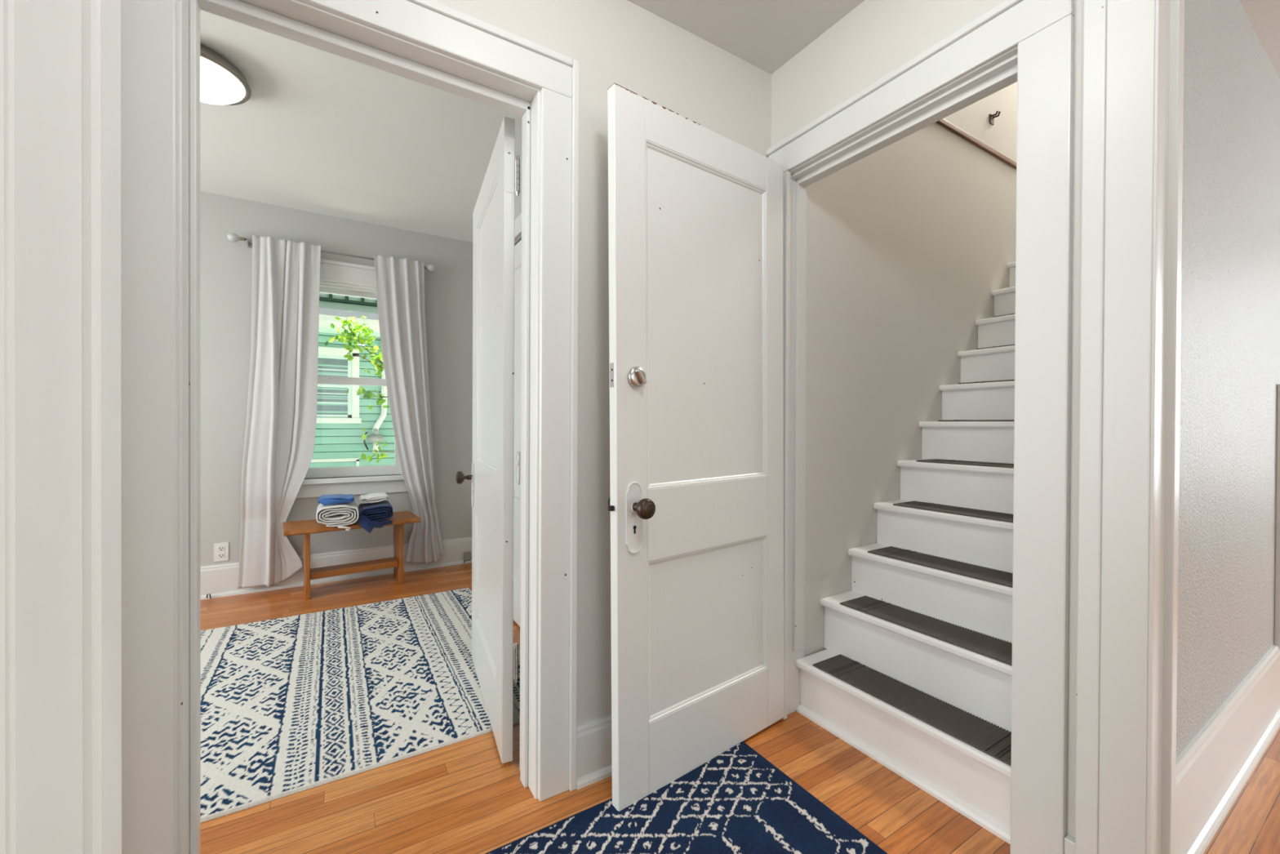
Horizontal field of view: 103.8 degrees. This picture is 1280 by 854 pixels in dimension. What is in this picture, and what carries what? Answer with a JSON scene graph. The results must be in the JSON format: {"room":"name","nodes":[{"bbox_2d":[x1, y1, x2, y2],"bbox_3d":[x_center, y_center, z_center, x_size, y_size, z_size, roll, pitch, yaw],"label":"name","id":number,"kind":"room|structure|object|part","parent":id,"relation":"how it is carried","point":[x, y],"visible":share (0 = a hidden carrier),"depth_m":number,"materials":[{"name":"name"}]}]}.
{"room":"hallway","nodes":[
{"label":"hallway","id":0,"kind":"room"},
{"bbox_2d":[200,191,472,566],"bbox_3d":[-2.851,-0.198,3.142,3.820,2.530,0.160,0,0,-31],"label":"wall","id":1,"kind":"structure","parent":0,"point":[225,264],"depth_m":3.41,"materials":[{"name":"grey paint"}]},
{"bbox_2d":[213,542,228,561],"bbox_3d":[-2.647,0.790,3.176,0.072,0.116,0.009,0,0,-31],"label":"wall outlet","id":2,"kind":"object","parent":1,"relation":"attached to","point":[220,550],"visible":1,"depth_m":3.17,"materials":[{"name":"white plastic"}]},
{"bbox_2d":[217,546,224,551],"bbox_3d":[-2.646,0.768,3.174,0.034,0.030,0.004,0,0,-31],"label":"receptacle","id":3,"kind":"object","parent":2,"relation":"attached to","point":[220,548],"depth_m":3.17,"materials":[{"name":"white plastic"}]},
{"bbox_2d":[217,552,224,558],"bbox_3d":[-2.647,0.812,3.175,0.034,0.030,0.004,0,0,-31],"label":"receptacle","id":4,"kind":"object","parent":2,"relation":"attached to","point":[220,555],"depth_m":3.17,"materials":[{"name":"white plastic"}]},
{"bbox_2d":[226,232,435,271],"bbox_3d":[-2.065,-1.185,3.467,1.220,0.058,0.092,0,0,-31],"label":"curtain rod","id":5,"kind":"object","parent":1,"relation":"attached to","point":[232,237],"visible":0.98,"depth_m":3.40,"materials":[{"name":"grey metal"}]},
{"bbox_2d":[237,235,320,588],"bbox_3d":[-2.340,-0.090,3.259,0.427,2.248,0.163,0,0,-9],"label":"curtain","id":6,"kind":"object","parent":5,"relation":"hanging from","point":[279,442],"visible":1,"depth_m":3.25,"materials":[{"name":"white fabric"}]},
{"bbox_3d":[-2.055,-1.187,3.451,1.042,0.012,0.012,0,0,-32],"label":"rod","id":7,"kind":"part","parent":5,"relation":"part of","materials":[{"name":"grey metal"}]},
{"bbox_2d":[373,253,444,564],"bbox_3d":[-1.671,-0.099,3.672,0.131,2.228,0.482,1,0,43],"label":"curtain","id":8,"kind":"object","parent":5,"relation":"hanging from","point":[399,282],"visible":1,"depth_m":3.65,"materials":[{"name":"white fabric"}]},
{"bbox_2d":[200,536,471,599],"bbox_3d":[-2.858,0.968,3.035,3.700,0.200,0.032,0,0,-31],"label":"baseboard","id":9,"kind":"structure","parent":1,"relation":"attached to","point":[219,580],"depth_m":3.47,"materials":[{"name":"white wood"}]},
{"bbox_2d":[296,258,407,497],"bbox_3d":[-2.107,-0.333,3.578,1.005,1.623,0.252,0,0,-31],"label":"window","id":10,"kind":"structure","parent":1,"relation":"in","point":[336,277],"depth_m":3.54,"materials":[{"name":"white wood"}]},
{"bbox_3d":[-2.064,-0.395,3.509,0.995,1.498,0.034,0,0,-32],"label":"casing","id":11,"kind":"part","parent":10,"relation":"part of","materials":[{"name":"white wood"}]},
{"bbox_3d":[-2.117,-0.646,3.595,0.729,0.684,0.032,0,0,-32],"label":"sash","id":12,"kind":"part","parent":10,"relation":"part of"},
{"bbox_3d":[-2.100,-0.001,3.566,0.729,0.706,0.032,0,0,-32],"label":"sash","id":13,"kind":"part","parent":10,"relation":"part of","materials":[{"name":"white wood"}]},
{"bbox_3d":[-2.111,0.369,3.582,1.005,0.032,0.252,0,0,-32],"label":"sill","id":14,"kind":"part","parent":10,"relation":"part of","materials":[{"name":"white wood"}]},
{"bbox_2d":[462,551,471,563],"bbox_3d":[-1.357,1.023,3.940,0.060,0.084,0.022,0,0,-31],"label":"phone jack","id":15,"kind":"object","parent":1,"relation":"attached to","point":[467,555],"visible":1,"depth_m":3.93,"materials":[{"name":"grey plastic"}]},
{"bbox_2d":[200,9,522,242],"bbox_3d":[-2.215,-1.504,2.183,3.900,0.100,3.040,0,0,-31],"label":"ceiling","id":16,"kind":"structure","parent":0,"point":[320,131],"depth_m":2.54,"materials":[{"name":"white paint"}]},
{"bbox_2d":[200,44,251,105],"bbox_3d":[-1.778,-1.398,1.995,0.372,0.106,0.372,0,0,-31],"label":"ceiling light","id":17,"kind":"object","parent":16,"relation":"attached to","point":[221,83],"visible":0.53,"depth_m":1.99,"materials":[{"name":"silver metal"}]},
{"bbox_3d":[-1.778,-1.372,1.995,0.330,0.054,0.330,0,0,-32],"label":"lamp shade","id":18,"kind":"part","parent":17,"relation":"part of","materials":[{"name":"white"}]},
{"bbox_2d":[514,156,521,246],"bbox_3d":[-0.664,-0.186,2.981,0.258,2.530,2.720,0,0,-31],"label":"wall","id":19,"kind":"structure","parent":0,"point":[517,206],"depth_m":2.73,"materials":[{"name":"grey paint"}]},
{"bbox_2d":[513,240,521,626],"bbox_3d":[-0.618,0.036,2.671,0.045,2.066,0.770,0,0,-31],"label":"door","id":20,"kind":"structure","parent":19,"relation":"in","point":[517,248],"depth_m":2.75,"materials":[{"name":"white paint"}]},
{"bbox_3d":[-0.617,0.619,2.677,0.033,0.483,0.558,0,0,-32],"label":"panel","id":21,"kind":"part","parent":20,"relation":"part of","materials":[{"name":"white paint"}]},
{"bbox_3d":[-0.612,-0.363,2.671,0.033,1.036,0.558,0,0,-32],"label":"panel","id":22,"kind":"part","parent":20,"relation":"part of","materials":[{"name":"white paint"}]},
{"bbox_2d":[514,213,521,241],"bbox_3d":[-0.633,-0.019,2.662,0.022,2.200,0.960,0,0,-31],"label":"door frame","id":23,"kind":"structure","parent":19,"relation":"attached to","point":[517,222],"depth_m":2.67,"materials":[{"name":"white wood"}]},
{"bbox_2d":[434,0,771,724],"bbox_3d":[-1.677,-0.177,0.694,5.265,2.530,0.121,0,0,-31],"label":"wall","id":24,"kind":"structure","parent":0,"point":[623,43],"depth_m":1.57,"materials":[{"name":"beige paint"}]},
{"bbox_2d":[120,0,579,853],"bbox_3d":[-0.664,-0.003,1.311,1.020,2.183,0.171,0,0,-31],"label":"door frame","id":25,"kind":"structure","parent":24,"relation":"attached to","point":[433,43],"depth_m":1.11,"materials":[{"name":"white wood"}]},
{"bbox_2d":[455,116,519,763],"bbox_3d":[-0.617,0.042,1.951,0.112,2.062,0.827,0,0,-26],"label":"door","id":26,"kind":"structure","parent":24,"relation":"in","point":[495,657],"depth_m":1.80,"materials":[{"name":"white paint"}]},
{"bbox_3d":[-0.792,0.228,2.263,0.070,0.058,0.058,0,0,-25],"label":"knob","id":27,"kind":"part","parent":26,"relation":"part of","materials":[{"name":"brown metal"}]},
{"bbox_3d":[-0.595,0.623,1.976,0.033,0.483,0.568,0,0,-25],"label":"panel","id":28,"kind":"part","parent":26,"relation":"part of","materials":[{"name":"white paint"}]},
{"bbox_3d":[-0.590,-0.359,1.970,0.033,1.037,0.568,0,0,-25],"label":"panel","id":29,"kind":"part","parent":26,"relation":"part of","materials":[{"name":"white paint"}]},
{"bbox_2d":[576,713,612,789],"bbox_3d":[0.147,1.003,1.733,0.806,0.175,0.032,0,0,-31],"label":"baseboard","id":30,"kind":"structure","parent":24,"relation":"attached to","point":[593,737],"depth_m":1.55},
{"bbox_2d":[200,562,1279,853],"bbox_3d":[0.592,1.159,0.754,9.400,0.120,7.850,0,0,-31],"label":"floor","id":31,"kind":"structure","parent":0,"point":[458,797],"depth_m":1.47,"materials":[{"name":"brown wood"}]},
{"bbox_2d":[282,511,420,599],"bbox_3d":[-1.901,0.844,3.329,0.757,0.455,0.355,0,0,-36],"label":"wooden bench","id":32,"kind":"object","parent":31,"relation":"on","point":[305,527],"visible":0.84,"depth_m":3.28,"materials":[{"name":"brown wood"}]},
{"bbox_3d":[-2.119,0.859,3.193,0.031,0.424,0.217,0,0,-36],"label":"leg","id":33,"kind":"part","parent":32,"relation":"part of","materials":[{"name":"brown wood"}]},
{"bbox_2d":[315,501,359,530],"bbox_3d":[-1.940,0.565,3.223,0.228,0.159,0.335,0,0,-31],"label":"bath towel","id":34,"kind":"object","parent":32,"relation":"on","point":[340,515],"visible":0.98,"depth_m":3.11,"materials":[{"name":"white fabric"}]},
{"bbox_2d":[318,493,355,505],"bbox_3d":[-1.943,0.462,3.217,0.200,0.044,0.221,0,0,-31],"label":"washcloth","id":35,"kind":"object","parent":34,"relation":"on","point":[326,500],"visible":1,"depth_m":3.15,"materials":[{"name":"blue fabric"}]},
{"bbox_3d":[-1.899,0.631,3.328,0.757,0.031,0.355,0,0,-36],"label":"seat","id":36,"kind":"part","parent":32,"relation":"part of","materials":[{"name":"brown wood"}]},
{"bbox_2d":[358,500,393,533],"bbox_3d":[-1.765,0.590,3.341,0.203,0.167,0.336,0,0,-31],"label":"bath towel","id":37,"kind":"object","parent":32,"relation":"on","point":[370,513],"visible":0.98,"depth_m":3.24,"materials":[{"name":"blue fabric"}]},
{"bbox_2d":[358,492,388,503],"bbox_3d":[-1.780,0.473,3.355,0.176,0.048,0.195,0,0,-31],"label":"washcloth","id":38,"kind":"object","parent":37,"relation":"on","point":[380,496],"visible":1,"depth_m":3.30,"materials":[{"name":"white fabric"}]},
{"bbox_3d":[-1.687,0.859,3.511,0.032,0.424,0.217,0,0,-36],"label":"leg","id":39,"kind":"part","parent":32,"relation":"part of","materials":[{"name":"brown wood"}]},
{"bbox_2d":[200,587,519,822],"bbox_3d":[-1.445,1.074,2.189,1.726,0.010,1.637,0,0,-31],"label":"area rug","id":40,"kind":"object","parent":31,"relation":"on","point":[291,704],"visible":0.66,"depth_m":2.01,"materials":[{"name":"white fabric"}]},
{"bbox_2d":[484,741,888,853],"bbox_3d":[-0.103,1.088,1.039,1.513,0.009,0.713,0,0,-31],"label":"runner rug","id":41,"kind":"object","parent":31,"relation":"on","point":[737,801],"visible":0.99,"depth_m":1.38,"materials":[{"name":"blue fabric"}]},
{"bbox_2d":[795,261,1015,844],"bbox_3d":[2.274,-0.268,2.450,3.411,2.729,0.863,0,0,-31],"label":"staircase","id":42,"kind":"structure","parent":31,"relation":"on","point":[968,780],"depth_m":1.85,"materials":[{"name":"white paint"}]},
{"bbox_3d":[0.805,1.082,1.613,0.018,0.024,0.749,0,0,-32],"label":"shoe molding","id":43,"kind":"part","parent":42,"relation":"part of","materials":[{"name":"white paint"}]},
{"bbox_2d":[812,653,1011,765],"bbox_3d":[0.894,0.890,1.625,0.161,0.008,0.690,0,0,-31],"label":"mat","id":44,"kind":"object","parent":42,"relation":"on","point":[991,739],"visible":0.88,"depth_m":1.59,"materials":[{"name":"grey rubber"}]},
{"bbox_2d":[840,595,1012,665],"bbox_3d":[1.027,0.689,1.705,0.161,0.008,0.690,0,0,-31],"label":"mat","id":45,"kind":"object","parent":42,"relation":"on","point":[995,648],"visible":0.77,"depth_m":1.71,"materials":[{"name":"grey rubber"}]},
{"bbox_2d":[867,546,1013,586],"bbox_3d":[1.176,0.510,1.795,0.161,0.008,0.690,0,0,-31],"label":"mat","id":46,"kind":"object","parent":42,"relation":"on","point":[997,576],"visible":0.71,"depth_m":1.84,"materials":[{"name":"grey rubber"}]},
{"bbox_2d":[893,500,1013,522],"bbox_3d":[1.325,0.331,1.885,0.161,0.008,0.690,0,0,-31],"label":"mat","id":47,"kind":"object","parent":42,"relation":"on","point":[975,513],"visible":0.59,"depth_m":1.97,"materials":[{"name":"black rubber"}]},
{"bbox_2d":[916,458,1013,467],"bbox_3d":[1.474,0.152,1.974,0.161,0.008,0.690,0,0,-31],"label":"mat","id":48,"kind":"object","parent":42,"relation":"on","point":[933,460],"visible":0.47,"depth_m":2.09,"materials":[{"name":"black rubber"}]},
{"bbox_2d":[937,419,1013,421],"bbox_3d":[1.623,-0.027,2.064,0.161,0.008,0.690,0,0,-31],"label":"mat","id":49,"kind":"object","parent":42,"relation":"on","point":[939,420],"visible":0.37,"depth_m":2.18,"materials":[{"name":"black rubber"}]},
{"bbox_2d":[957,379,1014,384],"bbox_3d":[1.772,-0.205,2.153,0.161,0.008,0.690,0,0,-31],"label":"mat","id":50,"kind":"object","parent":42,"relation":"on","point":[1006,380],"visible":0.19,"depth_m":2.30,"materials":[{"name":"grey carpet"}]},
{"bbox_2d":[976,344,1014,349],"bbox_3d":[1.920,-0.384,2.243,0.161,0.008,0.690,0,0,-31],"label":"mat","id":51,"kind":"object","parent":42,"relation":"on","point":[1007,344],"visible":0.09,"depth_m":2.42,"materials":[{"name":"grey carpet"}]},
{"bbox_2d":[804,81,1017,657],"bbox_3d":[2.345,-1.506,3.033,4.035,5.200,0.074,0,0,-31],"label":"wall","id":52,"kind":"structure","parent":0,"point":[910,242],"depth_m":2.24,"materials":[{"name":"beige paint"}]},
{"bbox_2d":[936,119,1016,168],"bbox_3d":[2.426,-1.482,3.030,3.500,0.025,0.016,0,0,-31],"label":"wall rail","id":53,"kind":"object","parent":52,"relation":"attached to","point":[943,122],"visible":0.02,"depth_m":2.61,"materials":[{"name":"wood"}]},
{"bbox_2d":[989,111,1000,125],"bbox_3d":[1.907,-1.661,2.695,0.040,0.054,0.041,0,0,-31],"label":"wall hook","id":54,"kind":"object","parent":52,"relation":"attached to","point":[993,117],"visible":1,"depth_m":2.70,"materials":[{"name":"silver metal"}]},
{"bbox_2d":[770,0,1083,838],"bbox_3d":[0.821,-0.136,1.550,0.110,2.462,1.031,0,0,-31],"label":"wall","id":55,"kind":"structure","parent":0,"point":[876,37],"depth_m":1.49,"materials":[{"name":"beige paint"}]},
{"bbox_2d":[607,83,783,810],"bbox_3d":[0.217,0.065,1.632,0.761,2.036,0.178,-1,1,-37],"label":"door","id":56,"kind":"structure","parent":55,"relation":"in","point":[695,500],"depth_m":1.58,"materials":[{"name":"white paint"}]},
{"bbox_3d":[-0.077,-0.146,1.410,0.002,0.068,0.023,-1,1,-37],"label":"lock plate","id":57,"kind":"part","parent":56,"relation":"part of","materials":[{"name":"silver metal"}]},
{"bbox_3d":[0.007,0.227,1.405,0.058,0.058,0.068,-1,1,-37],"label":"knob","id":58,"kind":"part","parent":56,"relation":"part of","materials":[{"name":"brown metal"}]},
{"bbox_3d":[0.226,-0.329,1.638,0.552,1.022,0.033,-1,1,-37],"label":"panel","id":59,"kind":"part","parent":56,"relation":"part of","materials":[{"name":"white paint"}]},
{"bbox_3d":[0.231,0.630,1.651,0.552,0.485,0.033,-1,1,-37],"label":"panel","id":60,"kind":"part","parent":56,"relation":"part of","materials":[{"name":"white paint"}]},
{"bbox_2d":[765,0,1184,853],"bbox_3d":[0.822,-0.115,1.514,0.156,2.420,1.091,0,0,-31],"label":"door frame","id":61,"kind":"structure","parent":55,"relation":"attached to","point":[1133,75],"depth_m":1.11,"materials":[{"name":"white wood"}]},
{"bbox_2d":[1064,835,1075,853],"bbox_3d":[0.990,1.021,1.148,0.020,0.155,0.028,0,0,-31],"label":"baseboard","id":62,"kind":"structure","parent":55,"relation":"attached to","point":[1069,842],"depth_m":1.15,"materials":[{"name":"white wood"}]},
{"bbox_2d":[626,0,1279,79],"bbox_3d":[1.358,-1.385,-0.394,9.300,0.137,5.130,0,0,-31],"label":"ceiling","id":63,"kind":"structure","parent":0,"point":[766,34],"depth_m":1.69,"materials":[{"name":"white paint"}]},
{"bbox_2d":[1176,0,1279,757],"bbox_3d":[2.788,-0.112,2.179,4.168,2.425,0.068,0,0,-31],"label":"wall","id":64,"kind":"structure","parent":0,"point":[1230,335],"depth_m":1.51,"materials":[{"name":"paint"}]},
{"bbox_2d":[1174,644,1279,853],"bbox_3d":[2.870,0.970,2.181,4.025,0.262,0.031,0,0,-31],"label":"baseboard","id":65,"kind":"structure","parent":64,"relation":"attached to","point":[1212,770],"depth_m":1.46,"materials":[{"name":"white wood"}]},
{"bbox_2d":[1274,384,1279,649],"bbox_3d":[2.650,0.346,2.039,0.450,1.020,0.034,0,0,-31],"label":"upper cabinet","id":66,"kind":"object","parent":64,"relation":"attached to","point":[1277,597],"visible":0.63,"depth_m":1.93,"materials":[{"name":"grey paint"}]},
{"bbox_3d":[-1.885,-0.136,-0.685,3.669,2.462,0.068,0,0,-31],"label":"wall","id":67,"kind":"structure","parent":0,"visible":0},
{"bbox_2d":[0,0,121,853],"bbox_3d":[-0.365,-0.113,0.230,0.156,2.420,0.141,0,0,-31],"label":"door frame","id":68,"kind":"structure","parent":67,"relation":"attached to","point":[60,495],"depth_m":0.26,"materials":[{"name":"white wood"}]},
{"label":"outside","id":69,"kind":"structure","parent":0,"visible":0},
{"bbox_3d":[-4.789,1.730,7.812,18.000,0.100,9.700,0,0,-31],"label":"ground","id":70,"kind":"structure","parent":69,"visible":0},
{"bbox_2d":[309,293,394,467],"bbox_3d":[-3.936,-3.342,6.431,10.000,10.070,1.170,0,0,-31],"label":"neighbor house","id":71,"kind":"structure","parent":70,"relation":"on","point":[341,417],"depth_m":6.47,"materials":[{"name":"green"}]},
{"bbox_3d":[-4.045,-0.512,6.296,0.660,0.710,0.006,0,0,-32],"label":"pane","id":72,"kind":"part","parent":71,"relation":"part of","materials":[{"name":"glass"}]},
{"bbox_2d":[316,368,347,404],"bbox_3d":[-4.042,-0.515,6.290,0.660,0.436,0.006,0,0,-32],"label":"blind","id":73,"kind":"object","parent":71,"relation":"hanging from","point":[327,393],"depth_m":6.37,"materials":[{"name":"white plastic"}]},
{"bbox_3d":[-4.041,-0.512,6.295,0.745,0.790,0.035,0,0,-32],"label":"window sash","id":74,"kind":"part","parent":71,"relation":"part of","materials":[{"name":"white wood"}]},
{"bbox_3d":[-4.043,0.643,6.314,0.825,0.400,0.006,0,0,-32],"label":"pane","id":75,"kind":"part","parent":71,"relation":"part of","materials":[{"name":"glass"}]},
{"bbox_2d":[363,429,384,453],"bbox_3d":[-3.449,0.181,6.548,0.210,0.307,0.200,0,0,10],"label":"gas meter","id":76,"kind":"object","parent":71,"relation":"attached to","point":[374,438],"visible":0.92,"depth_m":6.50,"materials":[{"name":"metal"}]},
{"bbox_2d":[324,311,394,462],"bbox_3d":[-2.712,0.254,5.362,1.121,2.903,0.352,0,0,-31],"label":"branch","id":77,"kind":"object","parent":70,"relation":"on","point":[353,329],"visible":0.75,"depth_m":5.22,"materials":[{"name":"green plant"}]}
]}

